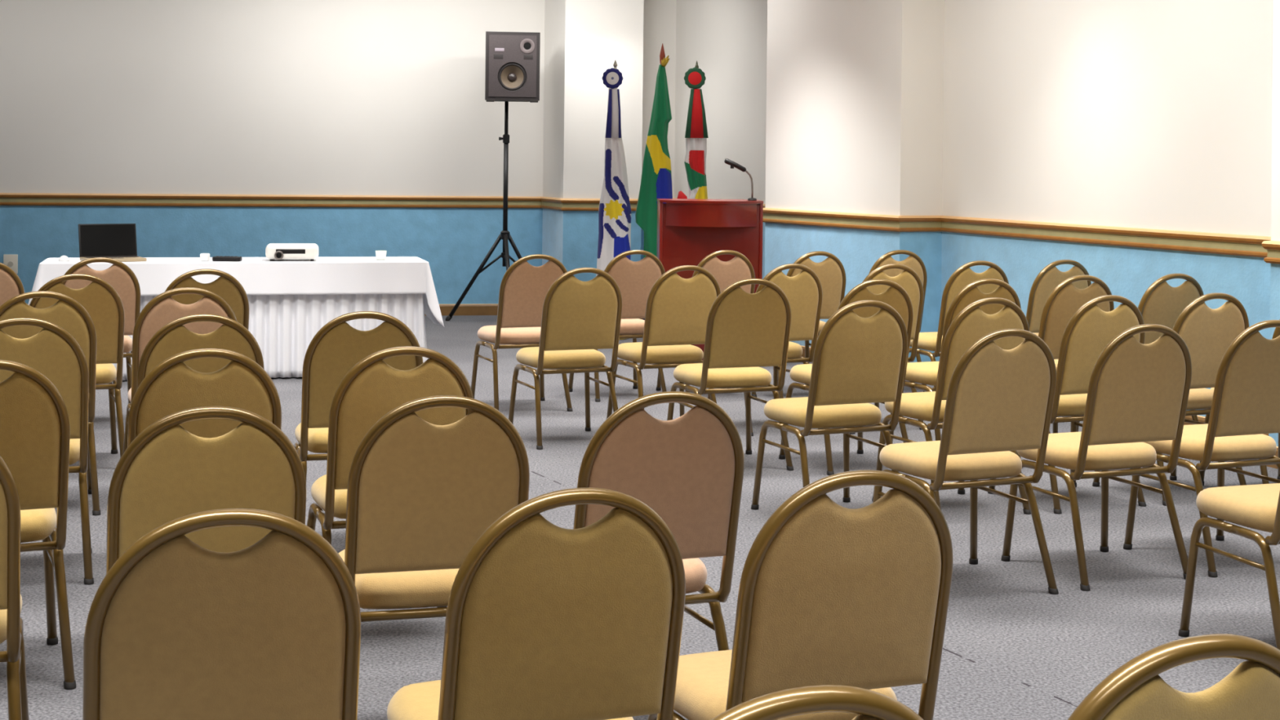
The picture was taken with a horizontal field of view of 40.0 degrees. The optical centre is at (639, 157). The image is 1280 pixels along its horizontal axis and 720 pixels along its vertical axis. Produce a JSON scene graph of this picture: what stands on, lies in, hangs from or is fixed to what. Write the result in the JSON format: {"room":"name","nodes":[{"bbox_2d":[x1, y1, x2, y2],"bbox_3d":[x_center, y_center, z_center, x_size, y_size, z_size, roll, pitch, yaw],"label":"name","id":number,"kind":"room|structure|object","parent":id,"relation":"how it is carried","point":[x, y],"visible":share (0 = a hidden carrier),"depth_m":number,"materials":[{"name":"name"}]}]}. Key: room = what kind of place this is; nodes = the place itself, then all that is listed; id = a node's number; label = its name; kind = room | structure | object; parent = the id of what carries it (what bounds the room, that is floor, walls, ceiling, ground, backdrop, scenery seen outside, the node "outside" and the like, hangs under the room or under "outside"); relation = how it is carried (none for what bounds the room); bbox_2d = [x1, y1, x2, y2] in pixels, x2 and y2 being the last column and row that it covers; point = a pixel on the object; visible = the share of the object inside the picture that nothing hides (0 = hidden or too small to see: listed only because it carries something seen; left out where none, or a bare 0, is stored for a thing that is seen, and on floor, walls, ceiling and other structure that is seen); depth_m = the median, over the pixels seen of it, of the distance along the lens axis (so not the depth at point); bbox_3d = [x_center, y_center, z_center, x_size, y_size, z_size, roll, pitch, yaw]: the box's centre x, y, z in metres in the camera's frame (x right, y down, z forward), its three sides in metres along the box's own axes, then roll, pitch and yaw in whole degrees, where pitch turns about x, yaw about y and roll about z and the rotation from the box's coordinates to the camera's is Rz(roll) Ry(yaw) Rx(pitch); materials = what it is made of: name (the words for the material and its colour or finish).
{"room":"conference room","nodes":[
{"label":"conference room","id":0,"kind":"room"},
{"bbox_2d":[0,0,676,304],"bbox_3d":[-3.607,-0.072,15.844,7.913,3.000,0.813,1,0,-5],"label":"wall","id":1,"kind":"structure","parent":0,"point":[275,97],"depth_m":15.86,"materials":[{"name":"paint"}]},
{"bbox_2d":[3,254,17,273],"bbox_3d":[-5.529,0.932,15.461,0.120,0.170,0.016,1,0,-11],"label":"socket plate","id":2,"kind":"object","parent":1,"relation":"attached to","point":[11,260],"visible":0.8,"depth_m":15.46,"materials":[{"name":"white plastic"}]},
{"bbox_2d":[7,261,13,266],"bbox_3d":[-5.528,0.932,15.456,0.048,0.047,0.005,1,0,-11],"label":"outlet","id":3,"kind":"object","parent":2,"relation":"attached to","point":[10,264],"depth_m":15.46,"materials":[{"name":"beige plastic"}]},
{"bbox_2d":[0,192,638,211],"bbox_3d":[-3.597,0.383,15.765,7.904,0.110,0.716,1,0,-5],"label":"trim","id":4,"kind":"structure","parent":1,"relation":"attached to","point":[6,198],"depth_m":15.84,"materials":[{"name":"brown wood"}]},
{"bbox_2d":[424,303,642,319],"bbox_3d":[-3.610,1.376,15.771,7.903,0.104,0.703,1,0,-5],"label":"baseboard","id":5,"kind":"structure","parent":1,"relation":"attached to","point":[463,308],"depth_m":16.23,"materials":[{"name":"brown wood"}]},
{"bbox_2d":[0,315,1279,719],"bbox_3d":[0.283,1.521,6.750,16.000,0.100,19.900,1,0,0],"label":"floor","id":6,"kind":"structure","parent":0,"point":[1014,649],"depth_m":6.25,"materials":[{"name":"carpet"}]},
{"bbox_2d":[0,262,25,306],"bbox_3d":[-3.473,0.973,9.229,0.478,0.913,0.568,1,0,-24],"label":"banquet chair","id":7,"kind":"object","parent":6,"relation":"on","point":[11,285],"visible":0.2,"depth_m":9.05,"materials":[{"name":"fabric"}]},
{"bbox_2d":[0,456,29,719],"bbox_3d":[-1.588,0.994,3.875,0.478,0.913,0.568,1,0,-18],"label":"banquet chair","id":8,"kind":"object","parent":6,"relation":"on","point":[11,598],"visible":1,"depth_m":3.75,"materials":[{"name":"beige fabric"}]},
{"bbox_2d":[0,359,75,689],"bbox_3d":[-1.848,0.991,4.929,0.478,0.913,0.568,1,0,-24],"label":"banquet chair","id":9,"kind":"object","parent":6,"relation":"on","point":[35,427],"visible":0.93,"depth_m":4.79,"materials":[{"name":"beige fabric"}]},
{"bbox_2d":[0,317,93,585],"bbox_3d":[-2.148,0.988,6.125,0.478,0.913,0.568,1,0,-18],"label":"banquet chair","id":10,"kind":"object","parent":6,"relation":"on","point":[53,352],"visible":0.62,"depth_m":5.94,"materials":[{"name":"beige fabric"}]},
{"bbox_2d":[0,290,101,515],"bbox_3d":[-2.478,0.984,7.253,0.478,0.913,0.568,1,0,-20],"label":"banquet chair","id":11,"kind":"object","parent":6,"relation":"on","point":[67,313],"visible":0.43,"depth_m":7.05,"materials":[{"name":"beige fabric"}]},
{"bbox_2d":[29,273,124,457],"bbox_3d":[-2.668,0.982,8.261,0.478,0.913,0.568,1,0,-22],"label":"banquet chair","id":12,"kind":"object","parent":6,"relation":"on","point":[104,304],"visible":0.5,"depth_m":8.10,"materials":[{"name":"brown fabric"}]},
{"bbox_2d":[61,257,140,403],"bbox_3d":[-2.953,0.979,9.531,0.478,0.913,0.568,1,0,-22],"label":"banquet chair","id":13,"kind":"object","parent":6,"relation":"on","point":[119,275],"visible":0.34,"depth_m":9.34,"materials":[{"name":"beige fabric"}]},
{"bbox_2d":[122,287,236,453],"bbox_3d":[-1.961,0.990,7.524,0.478,0.913,0.568,1,0,-19],"label":"banquet chair","id":14,"kind":"object","parent":6,"relation":"on","point":[162,309],"visible":0.27,"depth_m":7.26,"materials":[{"name":"beige fabric"}]},
{"bbox_2d":[137,313,264,388],"bbox_3d":[-1.601,0.994,6.334,0.478,0.913,0.568,1,0,-19],"label":"banquet chair","id":15,"kind":"object","parent":6,"relation":"on","point":[174,338],"visible":0.2,"depth_m":6.08,"materials":[{"name":"beige fabric"}]},
{"bbox_2d":[127,348,281,447],"bbox_3d":[-1.318,0.997,5.265,0.478,0.913,0.568,1,0,-18],"label":"banquet chair","id":16,"kind":"object","parent":6,"relation":"on","point":[171,387],"visible":0.3,"depth_m":5.01,"materials":[{"name":"beige fabric"}]},
{"bbox_2d":[106,406,306,573],"bbox_3d":[-1.028,1.000,4.115,0.478,0.913,0.568,1,0,-18],"label":"banquet chair","id":17,"kind":"object","parent":6,"relation":"on","point":[168,473],"visible":0.39,"depth_m":3.87,"materials":[{"name":"beige fabric"}]},
{"bbox_2d":[164,268,248,329],"bbox_3d":[-2.186,0.988,8.702,0.478,0.913,0.568,1,0,-21],"label":"banquet chair","id":18,"kind":"object","parent":6,"relation":"on","point":[226,286],"visible":0.16,"depth_m":8.47,"materials":[{"name":"beige fabric"}]},
{"bbox_2d":[82,508,360,719],"bbox_3d":[-0.726,1.004,3.006,0.478,0.913,0.568,1,0,-17],"label":"banquet chair","id":19,"kind":"object","parent":6,"relation":"on","point":[177,628],"visible":1,"depth_m":2.77,"materials":[{"name":"beige fabric"}]},
{"bbox_2d":[293,311,422,480],"bbox_3d":[-1.050,1.000,6.517,0.478,0.913,0.568,1,0,-15],"label":"banquet chair","id":20,"kind":"object","parent":6,"relation":"on","point":[337,347],"visible":0.52,"depth_m":6.26,"materials":[{"name":"beige fabric"}]},
{"bbox_2d":[306,346,473,607],"bbox_3d":[-0.768,1.003,5.375,0.478,0.913,0.568,1,0,-18],"label":"banquet chair","id":21,"kind":"object","parent":6,"relation":"on","point":[371,388],"visible":0.53,"depth_m":5.12,"materials":[{"name":"beige fabric"}]},
{"bbox_2d":[338,395,529,622],"bbox_3d":[-0.533,1.006,4.336,0.478,0.913,0.568,1,0,-16],"label":"banquet chair","id":22,"kind":"object","parent":6,"relation":"on","point":[420,493],"visible":0.67,"depth_m":4.11,"materials":[{"name":"beige fabric"}]},
{"bbox_2d":[444,101,522,320],"bbox_3d":[-1.242,0.477,15.416,0.962,1.954,0.936,1,0,0],"label":"speaker stand","id":23,"kind":"object","parent":6,"relation":"on","point":[504,235],"visible":0.77,"depth_m":15.49,"materials":[{"name":"black metal"}]},
{"bbox_2d":[484,31,540,102],"bbox_3d":[-1.125,-0.791,15.463,0.472,0.609,0.374,1,0,-6],"label":"loudspeaker","id":24,"kind":"object","parent":23,"relation":"on","point":[512,74],"visible":1,"depth_m":15.29,"materials":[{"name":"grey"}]},
{"bbox_2d":[471,253,573,411],"bbox_3d":[-0.691,1.004,10.290,0.478,0.913,0.568,1,0,-23],"label":"banquet chair","id":25,"kind":"object","parent":6,"relation":"on","point":[524,287],"visible":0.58,"depth_m":10.07,"materials":[{"name":"beige fabric"}]},
{"bbox_2d":[386,487,685,719],"bbox_3d":[-0.208,1.010,3.201,0.478,0.913,0.568,1,0,-22],"label":"banquet chair","id":26,"kind":"object","parent":6,"relation":"on","point":[545,620],"visible":1,"depth_m":2.98,"materials":[{"name":"beige fabric"}]},
{"bbox_2d":[508,267,622,449],"bbox_3d":[-0.381,1.008,9.130,0.478,0.913,0.568,1,0,-23],"label":"banquet chair","id":27,"kind":"object","parent":6,"relation":"on","point":[580,317],"visible":0.98,"depth_m":8.94,"materials":[{"name":"beige fabric"}]},
{"bbox_2d":[595,60,631,339],"bbox_3d":[-0.209,0.335,14.300,0.279,2.262,0.263,1,0,0],"label":"flag","id":28,"kind":"object","parent":6,"relation":"on","point":[615,208],"visible":0.8,"depth_m":14.25,"materials":[{"name":"white fabric"}]},
{"bbox_2d":[568,249,666,401],"bbox_3d":[-0.131,1.010,10.880,0.478,0.913,0.568,1,0,-23],"label":"banquet chair","id":29,"kind":"object","parent":6,"relation":"on","point":[635,281],"visible":0.44,"depth_m":10.67,"materials":[{"name":"beige fabric"}]},
{"bbox_2d":[635,43,672,257],"bbox_3d":[0.137,0.269,14.300,0.341,2.402,0.263,1,0,0],"label":"flag","id":30,"kind":"object","parent":6,"relation":"on","point":[656,175],"visible":0.78,"depth_m":14.25,"materials":[{"name":"green fabric"}]},
{"bbox_2d":[573,391,743,650],"bbox_3d":[-0.033,1.012,4.441,0.478,0.913,0.568,1,0,-22],"label":"banquet chair","id":31,"kind":"object","parent":6,"relation":"on","point":[688,468],"visible":0.52,"depth_m":4.23,"materials":[{"name":"fabric"}]},
{"bbox_2d":[606,265,720,418],"bbox_3d":[0.137,1.013,9.409,0.478,0.913,0.568,1,0,-24],"label":"banquet chair","id":32,"kind":"object","parent":6,"relation":"on","point":[677,308],"visible":0.82,"depth_m":9.21,"materials":[{"name":"beige fabric"}]},
{"bbox_2d":[676,60,708,199],"bbox_3d":[0.450,0.341,14.300,0.268,2.264,0.268,1,0,32],"label":"flag","id":33,"kind":"object","parent":6,"relation":"on","point":[696,132],"visible":0.52,"depth_m":14.24,"materials":[{"name":"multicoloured fabric"}]},
{"bbox_2d":[656,249,756,397],"bbox_3d":[0.422,1.016,10.981,0.478,0.913,0.568,1,0,-22],"label":"banquet chair","id":34,"kind":"object","parent":6,"relation":"on","point":[740,268],"visible":0.21,"depth_m":10.75,"materials":[{"name":"beige fabric"}]},
{"bbox_2d":[656,198,763,364],"bbox_3d":[0.498,0.887,12.631,0.738,1.172,0.578,1,0,-2],"label":"lectern","id":35,"kind":"object","parent":6,"relation":"on","point":[689,230],"visible":0.52,"depth_m":12.50,"materials":[{"name":"red wood"}]},
{"bbox_2d":[724,158,756,200],"bbox_3d":[0.721,0.154,12.607,0.239,0.300,0.067,1,0,-9],"label":"gooseneck microphone","id":36,"kind":"object","parent":35,"relation":"on","point":[731,163],"visible":1,"depth_m":12.59,"materials":[{"name":"black plastic"}]},
{"bbox_2d":[666,278,793,471],"bbox_3d":[0.429,1.017,8.452,0.478,0.913,0.568,1,0,-21],"label":"banquet chair","id":37,"kind":"object","parent":6,"relation":"on","point":[745,331],"visible":0.98,"depth_m":8.26,"materials":[{"name":"beige fabric"}]},
{"bbox_2d":[707,263,822,435],"bbox_3d":[0.690,1.020,9.646,0.478,0.913,0.568,1,0,-27],"label":"banquet chair","id":38,"kind":"object","parent":6,"relation":"on","point":[803,292],"visible":0.34,"depth_m":9.48,"materials":[{"name":"beige fabric"}]},
{"bbox_2d":[647,470,953,719],"bbox_3d":[0.294,1.015,3.402,0.478,0.913,0.568,1,0,-21],"label":"banquet chair","id":39,"kind":"object","parent":6,"relation":"on","point":[830,593],"visible":0.83,"depth_m":3.18,"materials":[{"name":"beige fabric"}]},
{"bbox_2d":[777,251,845,398],"bbox_3d":[0.977,1.023,10.969,0.478,0.913,0.568,1,0,-24],"label":"banquet chair","id":40,"kind":"object","parent":6,"relation":"on","point":[831,273],"visible":0.24,"depth_m":10.78,"materials":[{"name":"beige fabric"}]},
{"bbox_2d":[711,684,923,719],"bbox_3d":[0.072,1.013,2.101,0.478,0.913,0.568,1,0,-22],"label":"banquet chair","id":41,"kind":"object","parent":6,"relation":"on","point":[870,704],"visible":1,"depth_m":1.85,"materials":[{"name":"brown metal"}]},
{"bbox_2d":[751,300,907,510],"bbox_3d":[0.792,1.021,7.249,0.478,0.913,0.568,1,0,-24],"label":"banquet chair","id":42,"kind":"object","parent":6,"relation":"on","point":[858,362],"visible":0.96,"depth_m":7.07,"materials":[{"name":"beige fabric"}]},
{"bbox_2d":[778,279,913,475],"bbox_3d":[1.007,1.023,8.499,0.478,0.913,0.568,1,0,-24],"label":"banquet chair","id":43,"kind":"object","parent":6,"relation":"on","point":[895,295],"visible":0.25,"depth_m":8.30,"materials":[{"name":"beige fabric"}]},
{"bbox_2d":[849,263,924,434],"bbox_3d":[1.257,1.026,9.739,0.478,0.913,0.568,1,0,-24],"label":"banquet chair","id":44,"kind":"object","parent":6,"relation":"on","point":[908,279],"visible":0.27,"depth_m":9.55,"materials":[{"name":"beige fabric"}]},
{"bbox_2d":[868,249,927,391],"bbox_3d":[1.522,1.029,11.231,0.478,0.913,0.568,1,0,-22],"label":"banquet chair","id":45,"kind":"object","parent":6,"relation":"on","point":[913,261],"visible":0.2,"depth_m":11.00,"materials":[{"name":"beige fabric"}]},
{"bbox_2d":[871,297,1031,514],"bbox_3d":[1.329,1.027,7.458,0.478,0.913,0.568,1,0,-25],"label":"banquet chair","id":46,"kind":"object","parent":6,"relation":"on","point":[971,323],"visible":0.42,"depth_m":7.23,"materials":[{"name":"beige fabric"}]},
{"bbox_2d":[888,278,1021,459],"bbox_3d":[1.547,1.029,8.619,0.478,0.913,0.568,1,0,-24],"label":"banquet chair","id":47,"kind":"object","parent":6,"relation":"on","point":[922,372],"visible":0.25,"depth_m":8.40,"materials":[{"name":"beige fabric"}]},
{"bbox_2d":[902,260,1008,422],"bbox_3d":[1.817,1.032,10.143,0.478,0.913,0.568,1,0,-20],"label":"banquet chair","id":48,"kind":"object","parent":6,"relation":"on","point":[963,276],"visible":0.35,"depth_m":9.90,"materials":[{"name":"beige fabric"}]},
{"bbox_2d":[872,328,1058,594],"bbox_3d":[1.122,1.024,6.109,0.478,0.913,0.568,1,0,-24],"label":"banquet chair","id":49,"kind":"object","parent":6,"relation":"on","point":[999,401],"visible":0.98,"depth_m":5.93,"materials":[{"name":"beige fabric"}]},
{"bbox_2d":[1026,259,1091,336],"bbox_3d":[2.327,1.038,10.339,0.478,0.913,0.568,1,0,-24],"label":"banquet chair","id":50,"kind":"object","parent":6,"relation":"on","point":[1050,277],"visible":0.37,"depth_m":10.07,"materials":[{"name":"beige fabric"}]},
{"bbox_2d":[987,294,1146,514],"bbox_3d":[1.867,1.033,7.659,0.478,0.913,0.568,1,0,-24],"label":"banquet chair","id":51,"kind":"object","parent":6,"relation":"on","point":[1090,330],"visible":0.59,"depth_m":7.41,"materials":[{"name":"beige fabric"}]},
{"bbox_2d":[1038,275,1114,433],"bbox_3d":[2.089,1.035,8.970,0.478,0.913,0.568,1,0,-23],"label":"banquet chair","id":52,"kind":"object","parent":6,"relation":"on","point":[1064,301],"visible":0.3,"depth_m":8.71,"materials":[{"name":"beige fabric"}]},
{"bbox_2d":[1000,324,1191,591],"bbox_3d":[1.654,1.030,6.340,0.478,0.913,0.568,1,0,-23],"label":"banquet chair","id":53,"kind":"object","parent":6,"relation":"on","point":[1138,393],"visible":0.96,"depth_m":6.15,"materials":[{"name":"beige fabric"}]},
{"bbox_2d":[1076,273,1204,431],"bbox_3d":[2.612,1.041,9.179,0.478,0.913,0.568,1,0,-24],"label":"banquet chair","id":54,"kind":"object","parent":6,"relation":"on","point":[1162,304],"visible":0.27,"depth_m":8.93,"materials":[{"name":"beige fabric"}]},
{"bbox_2d":[1092,293,1248,506],"bbox_3d":[2.382,1.038,7.859,0.478,0.913,0.568,1,0,-24],"label":"banquet chair","id":55,"kind":"object","parent":6,"relation":"on","point":[1207,333],"visible":0.32,"depth_m":7.64,"materials":[{"name":"beige fabric"}]},
{"bbox_2d":[1067,633,1279,719],"bbox_3d":[0.562,1.018,2.321,0.478,0.913,0.568,1,0,-22],"label":"banquet chair","id":56,"kind":"object","parent":6,"relation":"on","point":[1135,690],"visible":1,"depth_m":2.06,"materials":[{"name":"brown metal"}]},
{"bbox_2d":[1123,320,1279,577],"bbox_3d":[2.164,1.036,6.560,0.478,0.913,0.568,1,0,-23],"label":"banquet chair","id":57,"kind":"object","parent":6,"relation":"on","point":[1246,402],"visible":0.94,"depth_m":6.35,"materials":[{"name":"beige fabric"}]},
{"bbox_2d":[1177,483,1279,649],"bbox_3d":[1.989,1.034,5.314,0.478,0.913,0.568,1,0,-19],"label":"banquet chair","id":58,"kind":"object","parent":6,"relation":"on","point":[1257,507],"visible":1,"depth_m":5.30,"materials":[{"name":"beige fabric"}]},
{"bbox_2d":[1199,319,1279,485],"bbox_3d":[2.859,1.044,7.884,0.478,0.913,0.568,1,0,-19],"label":"banquet chair","id":59,"kind":"object","parent":6,"relation":"on","point":[1264,471],"visible":0.05,"depth_m":7.66,"materials":[{"name":"brown metal"}]},
{"bbox_3d":[-2.675,1.061,11.700,2.440,0.755,0.580,1,0,-14],"label":"banquet table","id":60,"kind":"object","parent":6,"relation":"on","visible":0},
{"bbox_2d":[27,256,444,326],"bbox_3d":[-2.673,0.906,11.699,2.686,0.461,0.730,1,0,-14],"label":"tablecloth","id":61,"kind":"object","parent":60,"relation":"on","point":[397,274],"visible":0.7,"depth_m":11.50,"materials":[{"name":"white fabric"}]},
{"bbox_2d":[58,255,69,261],"bbox_3d":[-3.707,0.645,11.330,0.067,0.036,0.112,1,0,-24],"label":"computer mouse","id":62,"kind":"object","parent":61,"relation":"on","point":[64,258],"visible":1,"depth_m":11.29,"materials":[{"name":"white plastic"}]},
{"bbox_2d":[78,223,146,262],"bbox_3d":[-3.425,0.549,11.424,0.370,0.234,0.304,1,0,-30],"label":"laptop","id":63,"kind":"object","parent":61,"relation":"on","point":[117,242],"visible":0.87,"depth_m":11.51,"materials":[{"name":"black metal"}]},
{"bbox_2d":[200,253,209,261],"bbox_3d":[-2.842,0.648,11.500,0.055,0.050,0.050,1,0,9],"label":"box","id":64,"kind":"object","parent":61,"relation":"on","point":[203,256],"visible":1,"depth_m":11.48,"materials":[{"name":"white plastic"}]},
{"bbox_2d":[212,256,241,261],"bbox_3d":[-2.697,0.658,11.500,0.184,0.032,0.060,1,0,0],"label":"remote control","id":65,"kind":"object","parent":61,"relation":"on","point":[214,258],"visible":1,"depth_m":11.47,"materials":[{"name":"black plastic"}]},
{"bbox_2d":[265,243,318,261],"bbox_3d":[-2.305,0.625,11.670,0.344,0.108,0.260,1,0,-11],"label":"projector","id":66,"kind":"object","parent":61,"relation":"on","point":[278,251],"visible":1,"depth_m":11.57,"materials":[{"name":"white plastic"}]},
{"bbox_2d":[375,250,386,260],"bbox_3d":[-1.742,0.654,11.840,0.076,0.062,0.076,1,0,0],"label":"cup","id":67,"kind":"object","parent":61,"relation":"on","point":[380,255],"visible":1,"depth_m":11.81,"materials":[{"name":"white"}]},
{"bbox_2d":[111,293,427,380],"bbox_3d":[-2.675,1.073,11.700,2.504,0.715,0.644,1,0,-14],"label":"table skirt","id":68,"kind":"object","parent":60,"relation":"attached to","point":[283,326],"visible":0.31,"depth_m":11.53,"materials":[{"name":"white fabric"}]},
{"bbox_2d":[674,0,1279,446],"bbox_3d":[4.045,0.013,6.592,0.630,3.000,20.848,1,0,-22],"label":"wall","id":69,"kind":"structure","parent":0,"point":[1155,114],"depth_m":11.34,"materials":[{"name":"paint"}]},
{"bbox_2d":[763,204,1279,263],"bbox_3d":[3.969,0.467,6.563,0.543,0.110,20.848,1,0,-22],"label":"trim","id":70,"kind":"structure","parent":69,"relation":"attached to","point":[1253,246],"depth_m":10.82,"materials":[{"name":"brown wood"}]},
{"bbox_2d":[800,345,1278,468],"bbox_3d":[3.964,1.460,6.566,0.530,0.104,20.848,1,0,-22],"label":"baseboard","id":71,"kind":"structure","parent":69,"relation":"attached to","point":[1201,419],"depth_m":9.53,"materials":[{"name":"brown wood"}]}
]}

